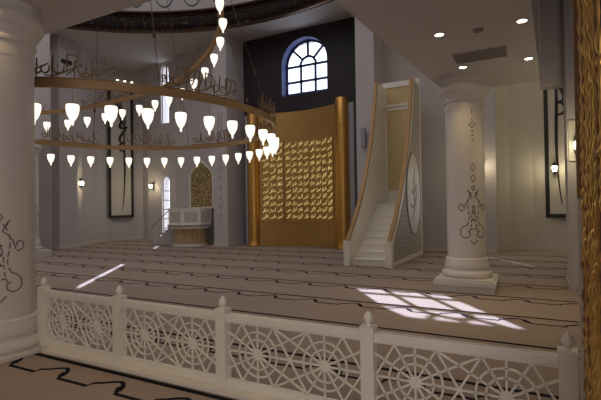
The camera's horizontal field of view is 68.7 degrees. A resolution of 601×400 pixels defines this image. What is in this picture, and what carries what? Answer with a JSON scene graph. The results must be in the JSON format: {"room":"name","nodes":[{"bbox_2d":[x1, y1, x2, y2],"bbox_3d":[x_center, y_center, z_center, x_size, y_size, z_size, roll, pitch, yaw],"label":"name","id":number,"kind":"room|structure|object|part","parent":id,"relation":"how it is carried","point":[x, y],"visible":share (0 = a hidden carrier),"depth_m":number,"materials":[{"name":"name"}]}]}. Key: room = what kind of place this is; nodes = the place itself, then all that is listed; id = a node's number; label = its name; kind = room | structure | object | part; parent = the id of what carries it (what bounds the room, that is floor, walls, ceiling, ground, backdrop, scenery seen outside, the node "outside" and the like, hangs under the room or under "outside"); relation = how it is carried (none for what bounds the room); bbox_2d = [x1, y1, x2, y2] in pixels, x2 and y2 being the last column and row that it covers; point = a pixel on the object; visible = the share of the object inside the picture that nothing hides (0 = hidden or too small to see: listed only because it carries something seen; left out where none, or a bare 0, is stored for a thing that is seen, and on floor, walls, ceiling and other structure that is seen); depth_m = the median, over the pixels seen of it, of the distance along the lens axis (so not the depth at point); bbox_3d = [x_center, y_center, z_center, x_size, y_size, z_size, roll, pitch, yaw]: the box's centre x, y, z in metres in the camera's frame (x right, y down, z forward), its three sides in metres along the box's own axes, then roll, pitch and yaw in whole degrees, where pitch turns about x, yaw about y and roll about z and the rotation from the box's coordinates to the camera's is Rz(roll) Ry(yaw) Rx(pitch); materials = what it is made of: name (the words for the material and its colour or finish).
{"room":"mosque","nodes":[
{"label":"mosque","id":0,"kind":"room"},
{"bbox_2d":[34,33,49,139],"bbox_3d":[-10.035,-4.390,15.364,2.450,4.790,1.100,-1,-1,28],"label":"wall","id":1,"kind":"structure","parent":0,"point":[43,48],"depth_m":15.05,"materials":[{"name":"white paint"}]},
{"bbox_2d":[39,34,148,245],"bbox_3d":[-9.842,-2.362,19.781,2.039,8.750,7.708,-1,-1,28],"label":"wall","id":2,"kind":"structure","parent":0,"point":[69,213],"depth_m":19.43,"materials":[{"name":"white paint"}]},
{"bbox_2d":[61,59,71,64],"bbox_3d":[-9.703,-5.711,18.224,0.110,0.160,0.450,-1,-1,28],"label":"air slot","id":3,"kind":"object","parent":2,"relation":"attached to","point":[62,60],"visible":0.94,"depth_m":18.14,"materials":[{"name":"black metal"}]},
{"bbox_2d":[79,178,83,186],"bbox_3d":[-9.475,-0.727,19.042,0.268,0.472,0.190,-2,-1,45],"label":"wall lantern","id":4,"kind":"object","parent":2,"relation":"attached to","point":[81,182],"visible":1,"depth_m":18.99,"materials":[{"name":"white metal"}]},
{"bbox_2d":[42,236,148,248],"bbox_3d":[-9.759,1.939,19.508,1.655,0.140,7.350,-1,-1,28],"label":"baseboard","id":5,"kind":"structure","parent":2,"relation":"attached to","point":[143,237],"depth_m":20.06,"materials":[{"name":"beige paint"}]},
{"bbox_2d":[108,91,133,217],"bbox_3d":[-9.020,-2.491,22.105,0.060,6.750,1.250,-2,-1,45],"label":"calligraphy panel","id":6,"kind":"object","parent":2,"relation":"attached to","point":[120,177],"visible":0.65,"depth_m":22.10,"materials":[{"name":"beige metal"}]},
{"bbox_2d":[114,0,267,13],"bbox_3d":[-5.744,-7.741,7.847,20.120,0.100,20.120,-1,-1,28],"label":"trim","id":7,"kind":"structure","parent":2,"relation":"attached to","point":[253,1],"depth_m":17.70,"materials":[{"name":"brown metal"}]},
{"bbox_2d":[65,0,333,33],"bbox_3d":[-5.738,-7.351,7.841,20.660,0.820,20.660,-1,-1,28],"label":"trim","id":8,"kind":"structure","parent":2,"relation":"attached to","point":[279,5],"depth_m":17.68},
{"bbox_2d":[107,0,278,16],"bbox_3d":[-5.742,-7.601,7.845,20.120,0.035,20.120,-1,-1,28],"label":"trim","id":9,"kind":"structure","parent":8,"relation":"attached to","point":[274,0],"depth_m":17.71,"materials":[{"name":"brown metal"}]},
{"bbox_2d":[147,60,175,239],"bbox_3d":[-6.564,-2.380,21.831,2.250,8.750,0.500,-1,-1,28],"label":"wall","id":10,"kind":"structure","parent":0,"point":[157,172],"depth_m":21.80,"materials":[{"name":"white paint"}]},
{"bbox_2d":[149,181,153,189],"bbox_3d":[-7.392,-0.679,21.791,0.190,0.472,0.268,-1,-1,28],"label":"wall lantern","id":11,"kind":"object","parent":10,"relation":"attached to","point":[151,186],"visible":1,"depth_m":21.74,"materials":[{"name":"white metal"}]},
{"bbox_2d":[162,66,165,123],"bbox_3d":[-6.612,-5.186,21.738,0.530,2.870,0.050,-1,-1,28],"label":"window","id":12,"kind":"structure","parent":10,"relation":"in","point":[165,66],"depth_m":21.83,"materials":[{"name":"white glass"}]},
{"bbox_2d":[163,176,169,232],"bbox_3d":[-6.533,0.338,21.662,0.530,3.020,0.050,-1,-1,28],"label":"window","id":13,"kind":"structure","parent":10,"relation":"in","point":[164,190],"depth_m":21.75,"materials":[{"name":"white glass"}]},
{"bbox_2d":[124,0,252,10],"bbox_3d":[-5.781,-10.361,7.883,20.360,5.200,20.360,-1,-1,28],"label":"ceiling","id":14,"kind":"structure","parent":0,"point":[175,5],"depth_m":17.95,"materials":[{"name":"white paint"}]},
{"bbox_2d":[34,0,278,167],"bbox_3d":[-4.745,-7.067,9.802,8.384,12.118,7.259,-1,-1,-10],"label":"ring chandelier","id":15,"kind":"object","parent":14,"relation":"hanging from","point":[72,109],"visible":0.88,"depth_m":8.90,"materials":[{"name":"gold metal"}]},
{"bbox_3d":[-6.487,-1.806,12.408,1.529,0.380,0.095,0,-1,-43],"label":"script panel","id":16,"kind":"part","parent":15,"relation":"part of","materials":[{"name":"gold metal"}]},
{"bbox_3d":[-3.474,-1.933,6.387,1.552,0.381,0.098,-1,-1,-10],"label":"script panel","id":17,"kind":"part","parent":15,"relation":"part of","materials":[{"name":"gold metal"}]},
{"bbox_3d":[-4.810,-3.703,11.537,7.488,2.456,2.326,-1,-1,21],"label":"script panel","id":18,"kind":"part","parent":15,"relation":"part of","materials":[{"name":"gold metal"}]},
{"bbox_3d":[-4.589,-1.821,13.300,1.585,0.381,0.101,-1,-1,-8],"label":"script panel","id":19,"kind":"part","parent":15,"relation":"part of","materials":[{"name":"gold metal"}]},
{"bbox_3d":[-1.634,-1.946,7.355,0.096,0.381,1.535,-2,-1,45],"label":"script panel","id":20,"kind":"part","parent":15,"relation":"part of","materials":[{"name":"gold metal"}]},
{"bbox_3d":[-2.592,-1.854,12.992,1.481,0.381,0.090,-1,-1,26],"label":"script panel","id":21,"kind":"part","parent":15,"relation":"part of","materials":[{"name":"gold metal"}]},
{"bbox_3d":[-0.989,-1.898,11.428,0.090,0.380,1.481,0,-1,-27],"label":"script panel","id":22,"kind":"part","parent":15,"relation":"part of","materials":[{"name":"gold metal"}]},
{"bbox_3d":[-0.655,-1.933,9.260,0.095,0.380,1.527,-1,-1,9],"label":"script panel","id":23,"kind":"part","parent":15,"relation":"part of","materials":[{"name":"gold metal"}]},
{"bbox_2d":[133,0,214,7],"bbox_3d":[-3.396,-8.428,12.466,20.112,0.947,9.946,-1,-1,28],"label":"trim","id":24,"kind":"structure","parent":14,"relation":"attached to","point":[156,0],"depth_m":17.93,"materials":[{"name":"grey"}]},
{"bbox_2d":[175,47,213,239],"bbox_3d":[-4.426,-2.436,20.018,3.314,8.750,0.300,-1,-1,33],"label":"wall","id":25,"kind":"structure","parent":0,"point":[195,111],"depth_m":20.23,"materials":[{"name":"white paint"}]},
{"bbox_2d":[189,160,213,207],"bbox_3d":[-4.434,-0.705,19.752,1.500,2.182,0.100,-1,-1,33],"label":"arch panel","id":26,"kind":"object","parent":25,"relation":"attached to","point":[201,178],"visible":0.91,"depth_m":19.74,"materials":[{"name":"gold metal"}]},
{"bbox_2d":[50,0,353,70],"bbox_3d":[-3.478,-7.107,8.679,26.400,0.250,22.400,-1,-1,28],"label":"ceiling","id":27,"kind":"structure","parent":0,"point":[129,51],"depth_m":18.59,"materials":[{"name":"white paint"}]},
{"bbox_2d":[212,32,245,244],"bbox_3d":[-3.012,-2.475,18.658,0.700,8.750,1.280,-1,-1,28],"label":"wall","id":28,"kind":"structure","parent":0,"point":[230,228],"depth_m":18.20,"materials":[{"name":"white paint"}]},
{"bbox_2d":[217,113,221,218],"bbox_3d":[-3.298,-1.418,18.075,0.264,4.379,0.006,-1,-1,28],"label":"trim","id":29,"kind":"structure","parent":28,"relation":"attached to","point":[217,113],"depth_m":18.07,"materials":[{"name":"grey metal"}]},
{"bbox_2d":[213,242,239,246],"bbox_3d":[-3.075,1.828,18.365,0.760,0.140,0.810,-1,-1,28],"label":"baseboard","id":30,"kind":"structure","parent":28,"relation":"attached to","point":[232,243],"depth_m":18.06,"materials":[{"name":"beige paint"}]},
{"bbox_2d":[21,0,539,87],"bbox_3d":[-7.812,-4.541,6.750,20.250,4.790,14.760,-1,-1,28],"label":"ceiling","id":31,"kind":"structure","parent":0,"point":[408,27],"depth_m":5.81,"materials":[{"name":"paint"}]},
{"bbox_2d":[433,32,445,36],"bbox_3d":[1.918,-2.287,6.083,0.170,0.014,0.170,-1,-1,28],"label":"recessed light","id":32,"kind":"object","parent":31,"relation":"in","point":[438,34],"visible":1,"depth_m":6.07,"materials":[{"name":"paint"}]},
{"bbox_2d":[458,65,467,68],"bbox_3d":[2.785,-2.279,7.547,0.170,0.014,0.170,-1,-1,28],"label":"recessed light","id":33,"kind":"object","parent":31,"relation":"in","point":[463,66],"visible":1,"depth_m":7.55,"materials":[{"name":"paint"}]},
{"bbox_2d":[473,27,483,32],"bbox_3d":[2.398,-2.283,5.941,0.140,0.040,0.140,-1,-1,28],"label":"smoke detector","id":34,"kind":"object","parent":31,"relation":"attached to","point":[479,29],"visible":1,"depth_m":5.90,"materials":[{"name":"grey plastic"}]},
{"bbox_2d":[450,45,508,63],"bbox_3d":[2.833,-2.287,6.956,0.820,0.016,0.560,-1,-1,28],"label":"ceiling vent","id":35,"kind":"object","parent":31,"relation":"in","point":[497,51],"visible":1,"depth_m":6.91,"materials":[{"name":"metal"}]},
{"bbox_2d":[515,18,528,23],"bbox_3d":[2.847,-2.306,5.658,0.170,0.014,0.170,-1,-1,28],"label":"recessed light","id":36,"kind":"object","parent":31,"relation":"in","point":[521,20],"visible":1,"depth_m":5.65,"materials":[{"name":"paint"}]},
{"bbox_2d":[523,56,533,59],"bbox_3d":[3.701,-2.298,7.141,0.170,0.014,0.170,-1,-1,28],"label":"recessed light","id":37,"kind":"object","parent":31,"relation":"in","point":[530,57],"visible":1,"depth_m":7.13,"materials":[{"name":"paint"}]},
{"bbox_2d":[0,239,585,399],"bbox_3d":[-3.557,1.879,9.231,29.000,0.200,23.000,-1,-1,28],"label":"floor","id":38,"kind":"structure","parent":0,"point":[15,384],"depth_m":6.78,"materials":[{"name":"beige carpet"}]},
{"bbox_2d":[0,0,71,363],"bbox_3d":[-3.476,-0.255,5.093,1.060,3.950,1.060,-1,-1,28],"label":"marble column","id":39,"kind":"structure","parent":38,"relation":"on","point":[21,28],"depth_m":4.92,"materials":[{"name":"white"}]},
{"bbox_2d":[35,144,51,257],"bbox_3d":[-9.288,-0.036,14.941,1.060,3.950,1.060,-1,-1,28],"label":"marble column","id":40,"kind":"structure","parent":38,"relation":"on","point":[39,251],"depth_m":14.92,"materials":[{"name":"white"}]},
{"bbox_2d":[152,208,211,246],"bbox_3d":[-5.194,1.130,18.989,2.928,1.612,1.826,-1,-1,28],"label":"pulpit","id":41,"kind":"object","parent":38,"relation":"on","point":[186,227],"visible":1,"depth_m":18.10,"materials":[{"name":"white stone"}]},
{"bbox_3d":[-5.103,0.702,18.002,0.689,0.600,0.060,-1,-1,28],"label":"balcony panel","id":42,"kind":"part","parent":41,"relation":"part of","materials":[{"name":"white stone"}]},
{"bbox_3d":[-4.708,1.066,18.732,1.826,0.060,1.826,-1,-1,28],"label":"dentil moulding","id":43,"kind":"part","parent":41,"relation":"part of","materials":[{"name":"wood"}]},
{"bbox_3d":[-4.718,0.376,18.741,1.782,0.060,1.782,-1,-1,28],"label":"balcony rail","id":44,"kind":"part","parent":41,"relation":"part of","materials":[{"name":"white stone"}]},
{"bbox_3d":[-4.469,0.692,17.942,0.689,0.600,0.060,-1,-1,-17],"label":"balcony panel","id":45,"kind":"part","parent":41,"relation":"part of","materials":[{"name":"white wood"}]},
{"bbox_3d":[-3.979,0.690,18.347,0.060,0.600,0.689,-1,-1,28],"label":"balcony panel","id":46,"kind":"part","parent":41,"relation":"part of","materials":[{"name":"white wood"}]},
{"bbox_2d":[8,241,583,399],"bbox_3d":[-3.281,1.776,9.432,23.698,0.002,16.724,-1,-1,28],"label":"carpet","id":47,"kind":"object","parent":38,"relation":"on","point":[120,388],"depth_m":6.39,"materials":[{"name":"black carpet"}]},
{"bbox_2d":[245,97,357,248],"bbox_3d":[-0.125,-0.950,17.316,4.840,5.580,0.770,-1,-1,28],"label":"mihrab","id":48,"kind":"object","parent":38,"relation":"on","point":[305,194],"visible":0.96,"depth_m":17.47,"materials":[{"name":"gold metal"}]},
{"bbox_3d":[-0.119,-0.783,17.438,3.210,3.390,0.416,-1,-1,28],"label":"inscription panel","id":49,"kind":"part","parent":48,"relation":"part of","materials":[{"name":"gold metal"}]},
{"bbox_3d":[-0.030,1.441,17.397,3.194,0.760,0.382,-1,-1,28],"label":"dado panel","id":50,"kind":"part","parent":48,"relation":"part of","materials":[{"name":"gold metal"}]},
{"bbox_2d":[37,277,578,399],"bbox_3d":[-0.673,1.256,3.880,5.308,0.815,0.240,-1,-1,28],"label":"balustrade","id":51,"kind":"object","parent":38,"relation":"on","point":[566,358],"visible":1,"depth_m":3.69,"materials":[{"name":"white wood"}]},
{"bbox_3d":[-2.969,1.341,5.097,0.108,0.675,0.108,-1,-1,28],"label":"post","id":52,"kind":"part","parent":51,"relation":"part of","materials":[{"name":"white stone"}]},
{"bbox_3d":[-2.414,1.068,4.805,1.165,0.077,0.060,-1,-1,28],"label":"rail","id":53,"kind":"part","parent":51,"relation":"part of","materials":[{"name":"white wood"}]},
{"bbox_3d":[-2.410,1.351,4.801,1.177,0.502,0.018,-1,-1,28],"label":"lattice panel","id":54,"kind":"part","parent":51,"relation":"part of","materials":[{"name":"white stone"}]},
{"bbox_3d":[-2.406,1.631,4.797,1.165,0.070,0.060,-1,-1,28],"label":"rail","id":55,"kind":"part","parent":51,"relation":"part of","materials":[{"name":"white stone"}]},
{"bbox_3d":[-1.851,1.316,4.505,0.108,0.675,0.108,-1,-1,28],"label":"post","id":56,"kind":"part","parent":51,"relation":"part of","materials":[{"name":"white stone"}]},
{"bbox_3d":[-1.270,1.043,4.198,1.225,0.077,0.060,-1,-1,28],"label":"rail","id":57,"kind":"part","parent":51,"relation":"part of","materials":[{"name":"white stone"}]},
{"bbox_3d":[-1.262,1.606,4.190,1.225,0.070,0.060,-1,-1,28],"label":"rail","id":58,"kind":"part","parent":51,"relation":"part of","materials":[{"name":"white stone"}]},
{"bbox_3d":[-1.266,1.326,4.194,1.236,0.502,0.018,-1,-1,28],"label":"lattice panel","id":59,"kind":"part","parent":51,"relation":"part of","materials":[{"name":"white wood"}]},
{"bbox_3d":[-0.681,1.291,3.884,0.108,0.675,0.108,-1,-1,28],"label":"post","id":60,"kind":"part","parent":51,"relation":"part of","materials":[{"name":"white stone"}]},
{"bbox_3d":[-0.083,1.581,3.565,1.245,0.070,0.060,-1,-1,28],"label":"rail","id":61,"kind":"part","parent":51,"relation":"part of","materials":[{"name":"white stone"}]},
{"bbox_3d":[-0.091,1.017,3.573,1.245,0.077,0.060,-1,-1,28],"label":"rail","id":62,"kind":"part","parent":51,"relation":"part of","materials":[{"name":"white stone"}]},
{"bbox_3d":[-0.086,1.301,3.569,1.256,0.502,0.018,-1,-1,28],"label":"lattice panel","id":63,"kind":"part","parent":51,"relation":"part of","materials":[{"name":"white wood"}]},
{"bbox_3d":[0.507,1.265,3.255,0.108,0.675,0.108,-1,-1,28],"label":"post","id":64,"kind":"part","parent":51,"relation":"part of","materials":[{"name":"white stone"}]},
{"bbox_3d":[1.062,0.992,2.962,1.165,0.077,0.060,-1,-1,28],"label":"rail","id":65,"kind":"part","parent":51,"relation":"part of","materials":[{"name":"white stone"}]},
{"bbox_3d":[1.066,1.276,2.958,1.177,0.502,0.018,-1,-1,28],"label":"lattice panel","id":66,"kind":"part","parent":51,"relation":"part of","materials":[{"name":"white wood"}]},
{"bbox_3d":[1.625,1.241,2.662,0.108,0.675,0.108,-1,-1,28],"label":"post","id":67,"kind":"part","parent":51,"relation":"part of","materials":[{"name":"white wood"}]},
{"bbox_2d":[343,77,422,267],"bbox_3d":[2.523,-1.097,12.976,1.328,5.680,3.620,-1,-1,28],"label":"minbar","id":68,"kind":"object","parent":38,"relation":"on","point":[385,230],"visible":1,"depth_m":13.35,"materials":[{"name":"white stone"}]},
{"bbox_3d":[1.248,1.413,11.684,0.190,0.660,0.170,-1,-1,28],"label":"newel post","id":69,"kind":"part","parent":68,"relation":"part of","materials":[{"name":"white stone"}]},
{"bbox_3d":[1.838,-1.324,12.909,0.100,4.880,2.702,-1,-1,28],"label":"handrail","id":70,"kind":"part","parent":68,"relation":"part of","materials":[{"name":"wood"}]},
{"bbox_3d":[2.246,1.392,11.155,0.190,0.660,0.170,-1,-1,28],"label":"newel post","id":71,"kind":"part","parent":68,"relation":"part of","materials":[{"name":"white stone"}]},
{"bbox_3d":[3.295,-1.858,14.473,1.000,3.900,0.060,-1,-1,28],"label":"door frame","id":72,"kind":"part","parent":68,"relation":"part of","materials":[{"name":"beige wood"}]},
{"bbox_3d":[3.318,-1.648,14.476,0.930,2.640,0.030,-1,-1,28],"label":"lattice door","id":73,"kind":"part","parent":68,"relation":"part of","materials":[{"name":"gold metal"}]},
{"bbox_3d":[2.836,-1.346,12.380,0.100,4.880,2.702,-1,-1,28],"label":"handrail","id":74,"kind":"part","parent":68,"relation":"part of","materials":[{"name":"wood"}]},
{"bbox_3d":[3.099,-1.044,12.710,0.012,5.270,3.190,-1,-1,28],"label":"carved panel","id":75,"kind":"part","parent":68,"relation":"part of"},
{"bbox_2d":[433,74,499,294],"bbox_3d":[3.133,-0.305,8.358,1.060,3.950,1.060,-1,-1,28],"label":"marble column","id":76,"kind":"structure","parent":38,"relation":"on","point":[467,269],"depth_m":8.05,"materials":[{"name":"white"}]},
{"bbox_2d":[572,0,600,399],"bbox_3d":[1.917,-0.377,1.871,1.207,3.950,0.942,-1,-1,28],"label":"screen","id":77,"kind":"object","parent":38,"relation":"on","point":[586,13],"visible":1,"depth_m":2.14,"materials":[{"name":"brown metal"}]},
{"bbox_3d":[1.603,-1.173,2.559,0.036,2.330,0.030,-1,-1,28],"label":"corner trim","id":78,"kind":"part","parent":77,"relation":"part of","materials":[{"name":"brown wood"}]},
{"bbox_2d":[243,17,355,233],"bbox_3d":[0.164,-2.531,17.925,5.800,8.750,0.500,-1,-1,28],"label":"wall","id":79,"kind":"structure","parent":0,"point":[266,54],"depth_m":17.82,"materials":[{"name":"paint"}]},
{"bbox_2d":[281,36,327,96],"bbox_3d":[0.245,-5.418,17.897,2.080,2.320,0.505,-1,-1,28],"label":"window","id":80,"kind":"structure","parent":79,"relation":"in","point":[295,44],"depth_m":18.14,"materials":[{"name":"blue"}]},
{"bbox_2d":[355,18,382,196],"bbox_3d":[2.540,-2.595,15.715,0.670,8.750,1.280,-1,-1,28],"label":"wall","id":81,"kind":"structure","parent":0,"point":[368,47],"depth_m":15.21,"materials":[{"name":"white paint"}]},
{"bbox_2d":[361,128,365,147],"bbox_3d":[2.174,-2.124,15.080,0.160,0.660,0.200,-1,-1,28],"label":"wall speaker","id":82,"kind":"object","parent":81,"relation":"attached to","point":[363,130],"visible":1,"depth_m":14.99,"materials":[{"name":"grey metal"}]},
{"bbox_2d":[383,42,498,252],"bbox_3d":[4.752,-2.633,15.267,3.700,8.750,0.500,-1,-1,28],"label":"wall","id":83,"kind":"structure","parent":0,"point":[396,68],"depth_m":15.04,"materials":[{"name":"white paint"}]},
{"bbox_2d":[423,247,495,252],"bbox_3d":[4.670,1.670,14.967,3.630,0.140,0.050,-1,-1,28],"label":"baseboard","id":84,"kind":"structure","parent":83,"relation":"attached to","point":[488,250],"depth_m":14.90,"materials":[{"name":"beige paint"}]},
{"bbox_2d":[496,8,566,246],"bbox_3d":[8.094,-2.725,12.101,3.228,8.750,6.650,-1,-1,-10],"label":"wall","id":85,"kind":"structure","parent":0,"point":[522,220],"depth_m":14.90,"materials":[{"name":"beige paint"}]},
{"bbox_2d":[499,246,566,250],"bbox_3d":[8.074,1.578,11.875,2.490,0.140,6.238,-1,-1,-5],"label":"baseboard","id":86,"kind":"structure","parent":85,"relation":"attached to","point":[505,248],"depth_m":14.78,"materials":[{"name":"beige paint"}]},
{"bbox_2d":[543,88,565,217],"bbox_3d":[8.671,-2.828,14.312,1.350,6.800,0.061,-2,-1,42],"label":"calligraphy panel","id":87,"kind":"object","parent":85,"relation":"attached to","point":[552,98],"visible":0.29,"depth_m":14.55,"materials":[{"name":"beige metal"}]},
{"bbox_2d":[552,161,557,175],"bbox_3d":[8.291,-1.026,14.361,0.190,0.472,0.268,-1,-1,28],"label":"wall lantern","id":88,"kind":"object","parent":85,"relation":"attached to","point":[554,166],"visible":1,"depth_m":14.29,"materials":[{"name":"white glass"}]},
{"bbox_2d":[538,0,564,90],"bbox_3d":[5.656,-4.668,8.236,2.140,4.880,0.400,-1,-1,28],"label":"wall","id":89,"kind":"structure","parent":0,"point":[551,35],"depth_m":8.45,"materials":[{"name":"white paint"}]},
{"bbox_2d":[563,0,583,289],"bbox_3d":[5.470,-2.731,8.232,0.980,8.730,0.800,-1,-1,28],"label":"wall","id":90,"kind":"structure","parent":0,"point":[572,281],"depth_m":8.08,"materials":[{"name":"white paint"}]},
{"bbox_2d":[568,120,575,160],"bbox_3d":[5.016,-1.086,8.029,0.215,0.750,0.025,-1,-1,28],"label":"panel","id":91,"kind":"object","parent":90,"relation":"attached to","point":[571,123],"visible":0.54,"depth_m":8.05,"materials":[{"name":"beige paint"}]}
]}

